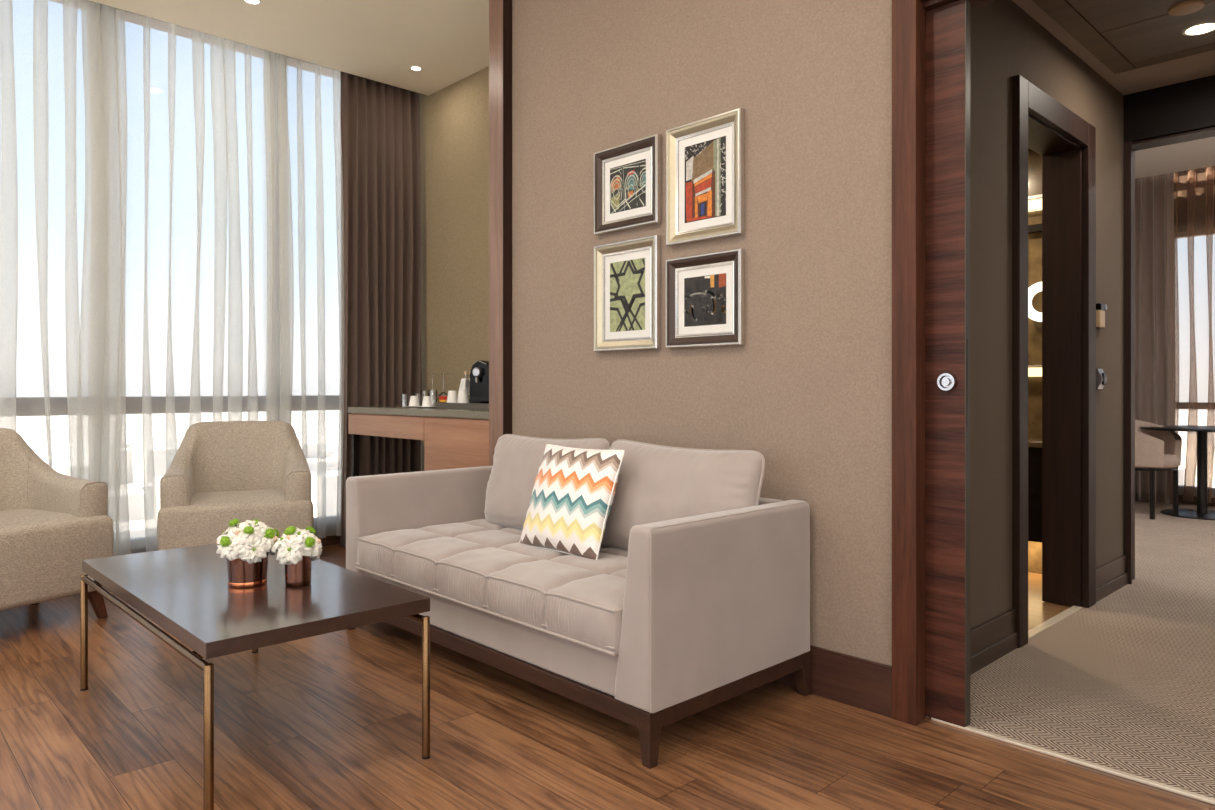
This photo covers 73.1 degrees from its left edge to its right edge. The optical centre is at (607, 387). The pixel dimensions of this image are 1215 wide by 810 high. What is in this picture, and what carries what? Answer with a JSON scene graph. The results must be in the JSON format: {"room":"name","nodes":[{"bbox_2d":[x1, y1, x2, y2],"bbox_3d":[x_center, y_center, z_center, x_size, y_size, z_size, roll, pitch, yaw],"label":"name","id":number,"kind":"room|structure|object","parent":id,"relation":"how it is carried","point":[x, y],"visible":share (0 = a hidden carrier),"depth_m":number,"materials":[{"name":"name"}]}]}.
{"room":"hotel room","nodes":[
{"label":"hotel room","id":0,"kind":"room"},
{"bbox_2d":[49,0,340,78],"bbox_3d":[-3.816,-0.500,3.754,6.460,4.100,0.260,0,0,-44],"label":"wall","id":1,"kind":"structure","parent":0,"point":[130,17],"depth_m":5.05,"materials":[{"name":"paint"}]},
{"bbox_2d":[3,2,338,515],"bbox_3d":[-3.795,-0.675,3.732,6.460,3.310,0.110,0,0,-44],"label":"window","id":2,"kind":"structure","parent":1,"relation":"in","point":[25,406],"depth_m":4.63,"materials":[{"name":"metal"}]},
{"bbox_2d":[113,515,336,551],"bbox_3d":[-3.748,0.887,3.683,6.460,0.055,0.064,0,0,-44],"label":"trim","id":3,"kind":"structure","parent":1,"relation":"attached to","point":[139,542],"depth_m":4.69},
{"bbox_2d":[113,525,339,555],"bbox_3d":[-3.762,0.983,3.697,6.460,0.134,0.054,0,0,-44],"label":"baseboard","id":4,"kind":"structure","parent":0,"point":[331,538],"depth_m":5.47,"materials":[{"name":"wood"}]},
{"bbox_2d":[90,0,488,95],"bbox_3d":[-0.958,-2.200,0.758,6.460,0.300,8.420,0,0,-44],"label":"ceiling","id":5,"kind":"structure","parent":0,"point":[376,40],"depth_m":4.70,"materials":[{"name":"paint"}]},
{"bbox_2d":[243,0,260,4],"bbox_3d":[-1.879,-2.047,4.333,0.091,0.006,0.091,0,0,-44],"label":"recessed light","id":6,"kind":"object","parent":5,"relation":"in","point":[254,2],"visible":1,"depth_m":4.34,"materials":[{"name":"beige"}]},
{"bbox_2d":[410,66,421,70],"bbox_3d":[-1.227,-2.047,5.253,0.078,0.006,0.078,0,0,-44],"label":"recessed light","id":7,"kind":"object","parent":5,"relation":"in","point":[415,68],"visible":1,"depth_m":5.25,"materials":[{"name":"beige"}]},
{"bbox_3d":[-3.621,-2.138,3.615,6.350,0.025,0.080,0,0,-44],"label":"rail","id":8,"kind":"object","parent":5,"relation":"attached to","visible":0},
{"bbox_2d":[0,0,122,555],"bbox_3d":[-3.327,-0.570,3.911,1.785,3.100,0.115,0,0,-44],"label":"sheer curtain","id":9,"kind":"object","parent":8,"relation":"hanging from","point":[80,338],"visible":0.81,"depth_m":4.35,"materials":[{"name":"fabric"}]},
{"bbox_2d":[87,0,293,555],"bbox_3d":[-2.382,-0.570,4.783,1.116,3.100,0.107,0,0,-44],"label":"sheer curtain","id":10,"kind":"object","parent":8,"relation":"hanging from","point":[195,399],"visible":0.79,"depth_m":4.78,"materials":[{"name":"fabric"}]},
{"bbox_2d":[262,49,343,537],"bbox_3d":[-1.916,-0.575,5.251,0.556,3.090,0.080,0,0,-44],"label":"sheer curtain","id":11,"kind":"object","parent":8,"relation":"hanging from","point":[321,302],"visible":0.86,"depth_m":5.29,"materials":[{"name":"fabric"}]},
{"bbox_2d":[340,71,421,546],"bbox_3d":[-1.526,-0.551,5.580,0.602,3.178,0.097,0,0,-41],"label":"drape","id":12,"kind":"object","parent":8,"relation":"hanging from","point":[380,122],"visible":0.79,"depth_m":5.58,"materials":[{"name":"fabric"}]},
{"bbox_2d":[420,67,488,470],"bbox_3d":[-0.835,-0.600,5.381,0.100,3.500,2.260,0,0,-44],"label":"wall","id":13,"kind":"structure","parent":0,"point":[454,119],"depth_m":5.52,"materials":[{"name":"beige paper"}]},
{"bbox_2d":[0,544,1214,809],"bbox_3d":[-0.924,1.110,0.722,6.460,0.120,8.320,0,0,-44],"label":"floor","id":14,"kind":"structure","parent":0,"point":[333,720],"depth_m":2.44,"materials":[{"name":"brown wood"}]},
{"bbox_2d":[0,428,113,618],"bbox_3d":[-2.737,0.619,3.619,0.714,0.862,0.716,0,0,28],"label":"armchair","id":15,"kind":"object","parent":14,"relation":"on","point":[51,521],"visible":0.98,"depth_m":3.65,"materials":[{"name":"beige fabric"}]},
{"bbox_2d":[157,421,313,550],"bbox_3d":[-1.980,0.619,4.416,0.716,0.862,0.714,0,0,-23],"label":"armchair","id":16,"kind":"object","parent":14,"relation":"on","point":[220,472],"visible":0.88,"depth_m":4.38,"materials":[{"name":"beige fabric"}]},
{"bbox_2d":[80,543,429,809],"bbox_3d":[-1.167,0.825,2.595,0.613,0.450,1.305,0,0,-44],"label":"coffee table","id":17,"kind":"object","parent":14,"relation":"on","point":[186,592],"visible":0.87,"depth_m":2.32,"materials":[{"name":"wood"}]},
{"bbox_2d":[226,552,268,587],"bbox_3d":[-1.101,0.543,2.509,0.122,0.113,0.122,0,0,-44],"label":"vase","id":18,"kind":"object","parent":17,"relation":"on","point":[241,574],"visible":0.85,"depth_m":2.46,"materials":[{"name":"orange metal"}]},
{"bbox_2d":[219,536,229,547],"bbox_3d":[-1.135,0.456,2.443,0.036,0.038,0.051,0,0,-2],"label":"flower","id":19,"kind":"object","parent":18,"relation":"in","point":[224,540],"visible":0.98,"depth_m":2.43,"materials":[{"name":"green plant"}]},
{"bbox_2d":[216,526,235,547],"bbox_3d":[-1.153,0.454,2.491,0.064,0.069,0.076,0,0,-23],"label":"flower","id":20,"kind":"object","parent":18,"relation":"in","point":[229,530],"visible":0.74,"depth_m":2.47,"materials":[{"name":"white plant"}]},
{"bbox_2d":[216,533,244,560],"bbox_3d":[-1.119,0.473,2.447,0.089,0.080,0.067,0,0,31],"label":"flower","id":21,"kind":"object","parent":18,"relation":"in","point":[230,552],"visible":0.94,"depth_m":2.43,"materials":[{"name":"white plant"}]},
{"bbox_2d":[228,518,239,526],"bbox_3d":[-1.138,0.420,2.499,0.034,0.048,0.035,0,0,20],"label":"flower","id":22,"kind":"object","parent":18,"relation":"in","point":[234,521],"visible":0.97,"depth_m":2.49,"materials":[{"name":"green plant"}]},
{"bbox_2d":[231,525,260,545],"bbox_3d":[-1.090,0.443,2.468,0.082,0.063,0.079,0,0,25],"label":"flower","id":23,"kind":"object","parent":18,"relation":"in","point":[245,538],"visible":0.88,"depth_m":2.44,"materials":[{"name":"white plant"}]},
{"bbox_2d":[243,525,253,533],"bbox_3d":[-1.072,0.429,2.457,0.033,0.040,0.038,0,0,8],"label":"flower","id":24,"kind":"object","parent":18,"relation":"in","point":[247,529],"visible":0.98,"depth_m":2.45,"materials":[{"name":"green plant"}]},
{"bbox_2d":[238,537,267,563],"bbox_3d":[-1.062,0.483,2.454,0.088,0.082,0.055,0,0,-39],"label":"flower","id":25,"kind":"object","parent":18,"relation":"in","point":[252,553],"visible":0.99,"depth_m":2.44,"materials":[{"name":"white plant"}]},
{"bbox_2d":[239,520,269,530],"bbox_3d":[-1.082,0.432,2.511,0.091,0.056,0.087,0,0,43],"label":"flower","id":26,"kind":"object","parent":18,"relation":"in","point":[259,525],"visible":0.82,"depth_m":2.50,"materials":[{"name":"white plant"}]},
{"bbox_2d":[254,527,274,551],"bbox_3d":[-1.045,0.460,2.489,0.078,0.074,0.077,0,0,-17],"label":"flower","id":27,"kind":"object","parent":18,"relation":"in","point":[265,540],"visible":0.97,"depth_m":2.47,"materials":[{"name":"white plant"}]},
{"bbox_2d":[264,528,275,537],"bbox_3d":[-1.034,0.443,2.491,0.050,0.039,0.036,0,0,-17],"label":"flower","id":28,"kind":"object","parent":18,"relation":"in","point":[270,532],"visible":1,"depth_m":2.48,"materials":[{"name":"green plant"}]},
{"bbox_2d":[269,531,277,555],"bbox_3d":[-1.045,0.475,2.544,0.068,0.092,0.088,0,0,-12],"label":"flower","id":29,"kind":"object","parent":18,"relation":"in","point":[270,552],"visible":0.06,"depth_m":2.53,"materials":[{"name":"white plant"}]},
{"bbox_2d":[284,556,311,586],"bbox_3d":[-0.945,0.546,2.505,0.080,0.107,0.080,0,0,-44],"label":"vase","id":30,"kind":"object","parent":17,"relation":"on","point":[299,574],"visible":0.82,"depth_m":2.47,"materials":[{"name":"orange metal"}]},
{"bbox_2d":[271,534,291,553],"bbox_3d":[-0.973,0.471,2.488,0.081,0.075,0.084,0,0,5],"label":"flower","id":31,"kind":"object","parent":30,"relation":"in","point":[277,546],"visible":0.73,"depth_m":2.47,"materials":[{"name":"white plant"}]},
{"bbox_2d":[276,541,304,564],"bbox_3d":[-0.951,0.490,2.466,0.090,0.084,0.067,0,0,1],"label":"flower","id":32,"kind":"object","parent":30,"relation":"in","point":[291,555],"visible":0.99,"depth_m":2.45,"materials":[{"name":"white plant"}]},
{"bbox_2d":[285,526,296,534],"bbox_3d":[-0.959,0.444,2.483,0.040,0.055,0.038,0,0,14],"label":"flower","id":33,"kind":"object","parent":30,"relation":"in","point":[289,530],"visible":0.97,"depth_m":2.47,"materials":[{"name":"green plant"}]},
{"bbox_2d":[283,528,313,546],"bbox_3d":[-0.936,0.455,2.491,0.091,0.058,0.086,0,0,6],"label":"flower","id":34,"kind":"object","parent":30,"relation":"in","point":[296,536],"visible":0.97,"depth_m":2.47,"materials":[{"name":"white plant"}]},
{"bbox_2d":[304,536,315,546],"bbox_3d":[-0.908,0.466,2.475,0.054,0.039,0.039,0,0,5],"label":"flower","id":35,"kind":"object","parent":30,"relation":"in","point":[309,542],"visible":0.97,"depth_m":2.46,"materials":[{"name":"green plant"}]},
{"bbox_2d":[306,526,315,533],"bbox_3d":[-0.924,0.449,2.539,0.042,0.047,0.038,0,0,-17],"label":"flower","id":36,"kind":"object","parent":30,"relation":"in","point":[310,529],"visible":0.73,"depth_m":2.53,"materials":[{"name":"green plant"}]},
{"bbox_2d":[301,532,321,557],"bbox_3d":[-0.908,0.477,2.499,0.077,0.082,0.084,0,0,-25],"label":"flower","id":37,"kind":"object","parent":30,"relation":"in","point":[316,550],"visible":0.6,"depth_m":2.48,"materials":[{"name":"white plant"}]},
{"bbox_2d":[348,405,488,476],"bbox_3d":[-0.902,0.585,4.911,0.631,0.930,1.548,0,0,-44],"label":"desk","id":38,"kind":"object","parent":14,"relation":"on","point":[453,438],"visible":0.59,"depth_m":4.53,"materials":[{"name":"wood"}]},
{"bbox_2d":[348,405,488,418],"bbox_3d":[-0.902,0.139,4.911,0.631,0.037,1.548,0,0,-44],"label":"countertop","id":39,"kind":"structure","parent":38,"relation":"on","point":[393,410],"depth_m":4.62,"materials":[{"name":"stone"}]},
{"bbox_2d":[438,373,447,401],"bbox_3d":[-1.063,0.012,5.316,0.068,0.216,0.068,0,0,-44],"label":"wine glass","id":40,"kind":"object","parent":38,"relation":"on","point":[439,373],"visible":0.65,"depth_m":5.30,"materials":[{"name":"glass"}]},
{"bbox_2d":[436,402,488,409],"bbox_3d":[-0.652,0.103,4.741,0.340,0.034,0.721,0,0,-44],"label":"tray","id":41,"kind":"object","parent":38,"relation":"on","point":[479,406],"visible":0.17,"depth_m":4.68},
{"bbox_2d":[438,395,446,401],"bbox_3d":[-0.990,0.067,4.978,0.076,0.053,0.076,0,0,-44],"label":"tin","id":42,"kind":"object","parent":41,"relation":"on","point":[441,398],"visible":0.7,"depth_m":4.95,"materials":[{"name":"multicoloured metal"}]},
{"bbox_2d":[447,391,457,402],"bbox_3d":[-0.922,0.055,4.879,0.073,0.078,0.073,0,0,-44],"label":"paper cup","id":43,"kind":"object","parent":41,"relation":"on","point":[452,397],"visible":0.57,"depth_m":4.85,"materials":[{"name":"paper"}]},
{"bbox_2d":[457,391,468,402],"bbox_3d":[-0.842,0.055,4.781,0.073,0.078,0.073,0,0,-44],"label":"paper cup","id":44,"kind":"object","parent":41,"relation":"on","point":[462,395],"visible":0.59,"depth_m":4.76,"materials":[{"name":"paper"}]},
{"bbox_2d":[458,371,469,392],"bbox_3d":[-0.857,-0.005,4.950,0.067,0.197,0.066,0,0,-44],"label":"water bottle","id":45,"kind":"object","parent":41,"relation":"on","point":[462,384],"visible":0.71,"depth_m":4.94,"materials":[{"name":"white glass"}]},
{"bbox_2d":[465,371,469,394],"bbox_3d":[-0.829,-0.005,4.978,0.067,0.197,0.066,0,0,-44],"label":"water bottle","id":46,"kind":"object","parent":41,"relation":"on","point":[467,386],"visible":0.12,"depth_m":4.96,"materials":[{"name":"clear glass"}]},
{"bbox_2d":[469,360,488,403],"bbox_3d":[-0.717,-0.034,4.766,0.157,0.255,0.190,0,0,21],"label":"coffee machine","id":47,"kind":"object","parent":41,"relation":"on","point":[479,373],"visible":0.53,"depth_m":4.72,"materials":[{"name":"black plastic"}]},
{"bbox_2d":[470,401,484,403],"bbox_3d":[-0.747,0.085,4.704,0.070,0.018,0.053,0,0,21],"label":"drip tray","id":48,"kind":"object","parent":47,"relation":"on","point":[483,402],"depth_m":4.68,"materials":[{"name":"black plastic"}]},
{"bbox_3d":[-1.078,0.115,4.897,0.126,0.009,0.126,0,0,-44],"label":"saucer","id":49,"kind":"object","parent":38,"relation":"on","visible":0},
{"bbox_2d":[422,396,431,406],"bbox_3d":[-1.078,0.080,4.897,0.064,0.062,0.064,0,0,-44],"label":"cup","id":50,"kind":"object","parent":49,"relation":"on","point":[426,402],"visible":1,"depth_m":4.88,"materials":[{"name":"ceramic"}]},
{"bbox_3d":[-1.190,0.115,5.044,0.126,0.009,0.126,0,0,-44],"label":"saucer","id":51,"kind":"object","parent":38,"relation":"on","visible":0},
{"bbox_2d":[409,396,418,405],"bbox_3d":[-1.190,0.080,5.044,0.064,0.062,0.064,0,0,-44],"label":"cup","id":52,"kind":"object","parent":51,"relation":"on","point":[413,399],"visible":0.97,"depth_m":5.02,"materials":[{"name":"ceramic"}]},
{"bbox_2d":[346,434,810,768],"bbox_3d":[-0.231,0.627,3.186,0.835,0.846,1.833,0,0,-44],"label":"sofa","id":53,"kind":"object","parent":14,"relation":"on","point":[695,597],"visible":0.87,"depth_m":2.71,"materials":[{"name":"grey fabric"}]},
{"bbox_2d":[484,435,607,528],"bbox_3d":[-0.275,0.415,3.531,0.196,0.414,0.738,18,-13,-42],"label":"cushion","id":54,"kind":"object","parent":53,"relation":"on","point":[517,459],"depth_m":3.54,"materials":[{"name":"fabric"}]},
{"bbox_2d":[519,444,624,559],"bbox_3d":[-0.144,0.422,3.112,0.194,0.390,0.449,0,0,-44],"label":"throw pillow","id":55,"kind":"object","parent":53,"relation":"on","point":[573,492],"visible":1,"depth_m":3.02,"materials":[{"name":"multicoloured fabric"}]},
{"bbox_2d":[601,441,763,549],"bbox_3d":[0.240,0.415,2.990,0.198,0.414,0.738,18,-11,-42],"label":"cushion","id":56,"kind":"object","parent":53,"relation":"on","point":[656,483],"depth_m":2.90,"materials":[{"name":"fabric"}]},
{"bbox_2d":[931,718,1214,804],"bbox_3d":[1.555,1.046,2.050,0.020,0.009,1.520,0,0,-44],"label":"trim","id":57,"kind":"structure","parent":14,"relation":"on","point":[1156,784],"depth_m":2.27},
{"bbox_2d":[512,0,891,665],"bbox_3d":[0.396,-0.500,3.591,0.590,3.100,2.130,0,0,-44],"label":"wall","id":58,"kind":"structure","parent":0,"point":[808,389],"depth_m":3.00,"materials":[{"name":"beige paint"}]},
{"bbox_2d":[489,0,511,465],"bbox_3d":[-0.487,-0.500,4.144,0.185,3.100,0.120,0,0,-44],"label":"trim","id":59,"kind":"structure","parent":58,"relation":"attached to","point":[500,11],"depth_m":4.07,"materials":[{"name":"brown wood"}]},
{"bbox_2d":[594,235,660,351],"bbox_3d":[0.078,-0.392,3.474,0.030,0.463,0.375,0,0,-44],"label":"framed picture","id":60,"kind":"object","parent":58,"relation":"attached to","point":[627,273],"visible":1,"depth_m":3.47,"materials":[{"name":"wood"}]},
{"bbox_2d":[610,258,644,331],"bbox_3d":[0.083,-0.392,3.478,0.001,0.299,0.211,0,0,-44],"label":"print","id":61,"kind":"object","parent":60,"relation":"attached to","point":[627,275],"depth_m":3.48},
{"bbox_2d":[594,134,661,235],"bbox_3d":[0.080,-0.853,3.472,0.030,0.361,0.379,0,0,-44],"label":"framed picture","id":62,"kind":"object","parent":58,"relation":"attached to","point":[627,176],"visible":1,"depth_m":3.47,"materials":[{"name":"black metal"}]},
{"bbox_2d":[610,159,645,213],"bbox_3d":[0.085,-0.853,3.477,0.001,0.197,0.215,0,0,-44],"label":"print","id":63,"kind":"object","parent":62,"relation":"attached to","point":[627,176],"depth_m":3.47},
{"bbox_2d":[666,108,744,246],"bbox_3d":[0.371,-0.802,3.166,0.030,0.465,0.370,0,0,-44],"label":"framed picture","id":64,"kind":"object","parent":58,"relation":"attached to","point":[705,158],"visible":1,"depth_m":3.16,"materials":[{"name":"wood"}]},
{"bbox_2d":[685,136,725,222],"bbox_3d":[0.376,-0.802,3.171,0.001,0.301,0.206,0,0,-44],"label":"print","id":65,"kind":"object","parent":64,"relation":"attached to","point":[705,157],"depth_m":3.17},
{"bbox_2d":[666,248,744,347],"bbox_3d":[0.371,-0.338,3.167,0.030,0.356,0.373,0,0,-44],"label":"framed picture","id":66,"kind":"object","parent":58,"relation":"attached to","point":[705,293],"visible":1,"depth_m":3.16,"materials":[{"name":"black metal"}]},
{"bbox_2d":[684,273,725,326],"bbox_3d":[0.376,-0.338,3.171,0.001,0.192,0.209,0,0,-44],"label":"print","id":67,"kind":"object","parent":66,"relation":"attached to","point":[704,293],"depth_m":3.17,"materials":[{"name":"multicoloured paper"}]},
{"bbox_2d":[773,645,891,717],"bbox_3d":[0.214,0.970,3.341,0.018,0.160,2.015,0,0,-44],"label":"baseboard","id":68,"kind":"structure","parent":58,"relation":"attached to","point":[864,684],"depth_m":2.71,"materials":[{"name":"brown wood"}]},
{"bbox_2d":[925,0,969,726],"bbox_3d":[0.799,-0.077,2.841,0.054,2.238,0.890,0,0,-44],"label":"door","id":69,"kind":"structure","parent":58,"relation":"in","point":[947,27],"depth_m":2.56,"materials":[{"name":"brown wood"}]},
{"bbox_2d":[1028,148,1041,573],"bbox_3d":[1.479,-0.300,4.513,1.770,2.800,1.710,0,0,-44],"label":"wall","id":70,"kind":"structure","parent":0,"point":[1034,159],"depth_m":4.66,"materials":[{"name":"brown stone"}]},
{"bbox_2d":[1028,438,1041,542],"bbox_3d":[2.142,0.550,4.704,0.343,0.530,0.970,0,0,-44],"label":"vanity","id":71,"kind":"object","parent":70,"relation":"attached to","point":[1034,444],"visible":0.02,"depth_m":4.34,"materials":[{"name":"wood"}]},
{"bbox_2d":[1028,438,1041,447],"bbox_3d":[2.142,0.299,4.704,0.343,0.029,0.970,0,0,-44],"label":"countertop","id":72,"kind":"structure","parent":71,"relation":"on","point":[1032,442],"depth_m":4.35,"materials":[{"name":"brown stone"}]},
{"bbox_2d":[1028,282,1041,321],"bbox_3d":[2.447,-0.480,4.584,0.077,0.224,0.224,0,0,-44],"label":"magnifying mirror","id":73,"kind":"object","parent":70,"relation":"attached to","point":[1034,291],"visible":0.28,"depth_m":4.58,"materials":[{"name":"white mirror"}]},
{"bbox_2d":[1028,194,1041,211],"bbox_3d":[2.362,-1.041,4.672,0.068,0.078,0.640,0,0,-44],"label":"wall light","id":74,"kind":"object","parent":70,"relation":"attached to","point":[1035,201],"visible":0.02,"depth_m":4.60,"materials":[{"name":"white"}]},
{"bbox_2d":[1028,365,1041,376],"bbox_3d":[2.355,-0.096,4.665,0.088,0.062,0.500,0,0,-44],"label":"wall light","id":75,"kind":"object","parent":70,"relation":"attached to","point":[1033,370],"visible":0.02,"depth_m":4.63,"materials":[{"name":"white"}]},
{"bbox_2d":[1028,223,1041,233],"bbox_3d":[2.369,-0.550,4.678,0.050,0.740,0.300,0,0,-44],"label":"wall shelf","id":76,"kind":"object","parent":70,"relation":"attached to","point":[1036,228],"visible":0.02,"depth_m":4.61,"materials":[{"name":"brown"}]},
{"bbox_2d":[970,0,1123,628],"bbox_3d":[1.220,-0.300,4.321,2.530,2.700,2.030,0,0,-44],"label":"wall","id":77,"kind":"structure","parent":0,"point":[1006,42],"depth_m":3.28,"materials":[{"name":"paint"}]},
{"bbox_2d":[970,555,1127,674],"bbox_3d":[1.913,0.969,3.565,2.370,0.154,0.022,0,0,-44],"label":"baseboard","id":78,"kind":"structure","parent":77,"relation":"attached to","point":[996,637],"depth_m":3.21,"materials":[{"name":"wood"}]},
{"bbox_2d":[1012,75,1095,647],"bbox_3d":[1.999,-0.107,3.641,0.980,2.306,0.030,0,0,-44],"label":"trim","id":79,"kind":"structure","parent":77,"relation":"attached to","point":[1027,98],"depth_m":3.35,"materials":[{"name":"wood"}]},
{"bbox_2d":[1028,114,1081,606],"bbox_3d":[1.923,-0.067,3.707,0.820,2.226,0.170,0,0,-44],"label":"trim","id":80,"kind":"structure","parent":77,"relation":"attached to","point":[1061,156],"depth_m":3.96,"materials":[{"name":"wood"}]},
{"bbox_2d":[1028,606,1082,638],"bbox_3d":[1.971,1.045,3.649,0.750,0.010,0.040,0,0,-44],"label":"threshold","id":81,"kind":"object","parent":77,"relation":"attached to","point":[1050,622],"depth_m":3.65,"materials":[{"name":"stone"}]},
{"bbox_2d":[1096,303,1106,327],"bbox_3d":[2.452,-0.360,4.074,0.083,0.116,0.032,0,0,-44],"label":"thermostat","id":82,"kind":"object","parent":77,"relation":"attached to","point":[1100,313],"visible":0.83,"depth_m":4.05,"materials":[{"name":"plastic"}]},
{"bbox_2d":[1096,369,1106,388],"bbox_3d":[2.449,-0.045,4.068,0.080,0.100,0.033,0,0,-44],"label":"light switch","id":83,"kind":"object","parent":77,"relation":"attached to","point":[1101,378],"visible":0.94,"depth_m":4.05,"materials":[{"name":"metal"}]},
{"bbox_2d":[1012,0,1214,94],"bbox_3d":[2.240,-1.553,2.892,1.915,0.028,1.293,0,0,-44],"label":"ceiling","id":84,"kind":"structure","parent":77,"relation":"attached to","point":[1123,35],"depth_m":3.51,"materials":[{"name":"paint"}]},
{"bbox_2d":[1168,0,1204,15],"bbox_3d":[2.339,-1.533,3.314,0.124,0.012,0.124,0,0,-44],"label":"ceiling speaker","id":85,"kind":"object","parent":84,"relation":"in","point":[1187,7],"visible":1,"depth_m":3.30},
{"bbox_2d":[1181,21,1214,35],"bbox_3d":[2.540,-1.536,3.509,0.141,0.006,0.141,0,0,-44],"label":"recessed light","id":86,"kind":"object","parent":84,"relation":"in","point":[1201,28],"visible":1,"depth_m":3.51,"materials":[{"name":"beige"}]},
{"bbox_2d":[1028,572,1071,629],"bbox_3d":[1.645,1.111,4.520,1.780,0.119,1.730,0,0,-44],"label":"floor","id":87,"kind":"structure","parent":0,"point":[1039,611],"depth_m":3.94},
{"bbox_2d":[926,501,1214,798],"bbox_3d":[3.712,1.108,4.508,6.505,0.124,5.400,0,0,-44],"label":"floor","id":88,"kind":"structure","parent":0,"point":[1125,682],"depth_m":2.96,"materials":[{"name":"carpet"}]},
{"bbox_2d":[1135,420,1181,519],"bbox_3d":[4.399,0.643,6.773,0.552,0.805,0.539,0,0,-29],"label":"tub chair","id":89,"kind":"object","parent":88,"relation":"on","point":[1155,450],"visible":0.59,"depth_m":6.55,"materials":[{"name":"fabric"}]},
{"bbox_2d":[1140,425,1214,519],"bbox_3d":[4.895,0.686,6.749,0.860,0.720,0.860,0,0,-44],"label":"round table","id":90,"kind":"object","parent":88,"relation":"on","point":[1202,512],"visible":0.94,"depth_m":6.72,"materials":[{"name":"black metal"}]},
{"bbox_2d":[1124,75,1214,141],"bbox_3d":[3.218,-0.425,4.037,0.170,2.950,5.400,0,0,-44],"label":"wall","id":91,"kind":"structure","parent":0,"point":[1189,105],"depth_m":4.24,"materials":[{"name":"paint"}]},
{"bbox_2d":[1124,126,1214,583],"bbox_3d":[3.273,-0.135,3.979,0.170,2.361,1.540,0,0,-44],"label":"trim","id":92,"kind":"structure","parent":91,"relation":"attached to","point":[1130,147],"depth_m":4.38,"materials":[{"name":"wood"}]},
{"bbox_2d":[1135,137,1214,178],"bbox_3d":[4.673,-2.025,5.424,3.850,0.250,5.400,0,0,-44],"label":"ceiling","id":93,"kind":"structure","parent":0,"point":[1200,153],"depth_m":6.76,"materials":[{"name":"paint"}]},
{"bbox_2d":[1135,172,1175,503],"bbox_3d":[4.819,-0.460,7.468,0.092,2.980,0.588,0,0,-44],"label":"drape","id":94,"kind":"object","parent":93,"relation":"hanging from","point":[1155,357],"visible":0.48,"depth_m":7.36,"materials":[{"name":"fabric"}]},
{"bbox_2d":[1176,222,1178,424],"bbox_3d":[5.103,-0.574,7.326,0.086,1.799,0.015,0,0,-44],"label":"sheer curtain","id":95,"kind":"object","parent":93,"relation":"hanging from","point":[1176,222],"depth_m":7.33,"materials":[{"name":"fabric"}]},
{"bbox_2d":[1183,432,1187,499],"bbox_3d":[5.144,0.690,7.284,0.086,0.595,0.029,0,0,-44],"label":"sheer curtain","id":96,"kind":"object","parent":93,"relation":"hanging from","point":[1187,432],"depth_m":7.28,"materials":[{"name":"fabric"}]},
{"bbox_2d":[1191,432,1196,500],"bbox_3d":[5.187,0.691,7.238,0.086,0.600,0.036,0,0,-44],"label":"sheer curtain","id":97,"kind":"object","parent":93,"relation":"hanging from","point":[1196,432],"depth_m":7.25,"materials":[{"name":"fabric"}]},
{"bbox_2d":[1209,432,1214,502],"bbox_3d":[5.276,0.690,7.145,0.086,0.609,0.035,0,0,-44],"label":"sheer curtain","id":98,"kind":"object","parent":93,"relation":"hanging from","point":[1213,433],"depth_m":7.16,"materials":[{"name":"fabric"}]},
{"bbox_2d":[1174,166,1214,505],"bbox_3d":[5.993,-0.450,6.684,0.120,3.200,5.400,0,0,-44],"label":"wall","id":99,"kind":"structure","parent":0,"point":[1180,211],"depth_m":7.36,"materials":[{"name":"paper"}]},
{"bbox_2d":[1187,169,1197,425],"bbox_3d":[5.180,-0.796,7.246,0.086,2.249,0.073,0,0,-44],"label":"sheer curtain","id":100,"kind":"object","parent":99,"relation":"hanging from","point":[1193,320],"depth_m":7.25,"materials":[{"name":"fabric"}]},
{"bbox_2d":[1174,229,1214,487],"bbox_3d":[6.525,-0.240,6.127,0.110,2.380,3.860,0,0,-44],"label":"window","id":101,"kind":"structure","parent":99,"relation":"in","point":[1182,405],"depth_m":7.38,"materials":[{"name":"metal"}]},
{"bbox_2d":[1178,486,1214,497],"bbox_3d":[6.459,0.925,6.064,0.059,0.080,3.860,0,0,-44],"label":"trim","id":102,"kind":"structure","parent":99,"relation":"attached to","point":[1188,489],"depth_m":7.33,"materials":[{"name":"wood"}]},
{"bbox_2d":[1206,166,1214,425],"bbox_3d":[5.269,-0.797,7.153,0.086,2.247,0.057,0,0,-44],"label":"sheer curtain","id":103,"kind":"object","parent":99,"relation":"hanging from","point":[1210,325],"depth_m":7.16,"materials":[{"name":"fabric"}]},
{"bbox_3d":[2.400,-0.500,1.087,0.035,3.100,4.260,0,0,-44],"label":"wall header","id":104,"kind":"structure","parent":0,"visible":0},
{"bbox_2d":[892,0,924,725],"bbox_3d":[0.956,-0.500,2.600,0.072,3.100,0.081,0,0,-44],"label":"trim","id":105,"kind":"structure","parent":104,"relation":"attached to","point":[908,16],"depth_m":2.57,"materials":[{"name":"brown wood"}]},
{"bbox_2d":[920,0,993,11],"bbox_3d":[1.238,-1.235,2.390,0.150,0.070,2.050,0,0,-44],"label":"trim","id":106,"kind":"structure","parent":104,"relation":"attached to","point":[928,5],"depth_m":2.56,"materials":[{"name":"brown wood"}]},
{"label":"outside","id":107,"kind":"structure","parent":0,"visible":0},
{"bbox_2d":[3,410,1214,518],"bbox_3d":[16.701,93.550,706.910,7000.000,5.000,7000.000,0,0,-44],"label":"city","id":108,"kind":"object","parent":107,"point":[31,429],"depth_m":1843.63},
{"bbox_2d":[43,434,1214,539],"bbox_3d":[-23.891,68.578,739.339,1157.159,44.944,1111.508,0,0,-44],"label":"building","id":109,"kind":"structure","parent":108,"relation":"on","point":[135,481],"depth_m":581.54,"materials":[{"name":"white"}]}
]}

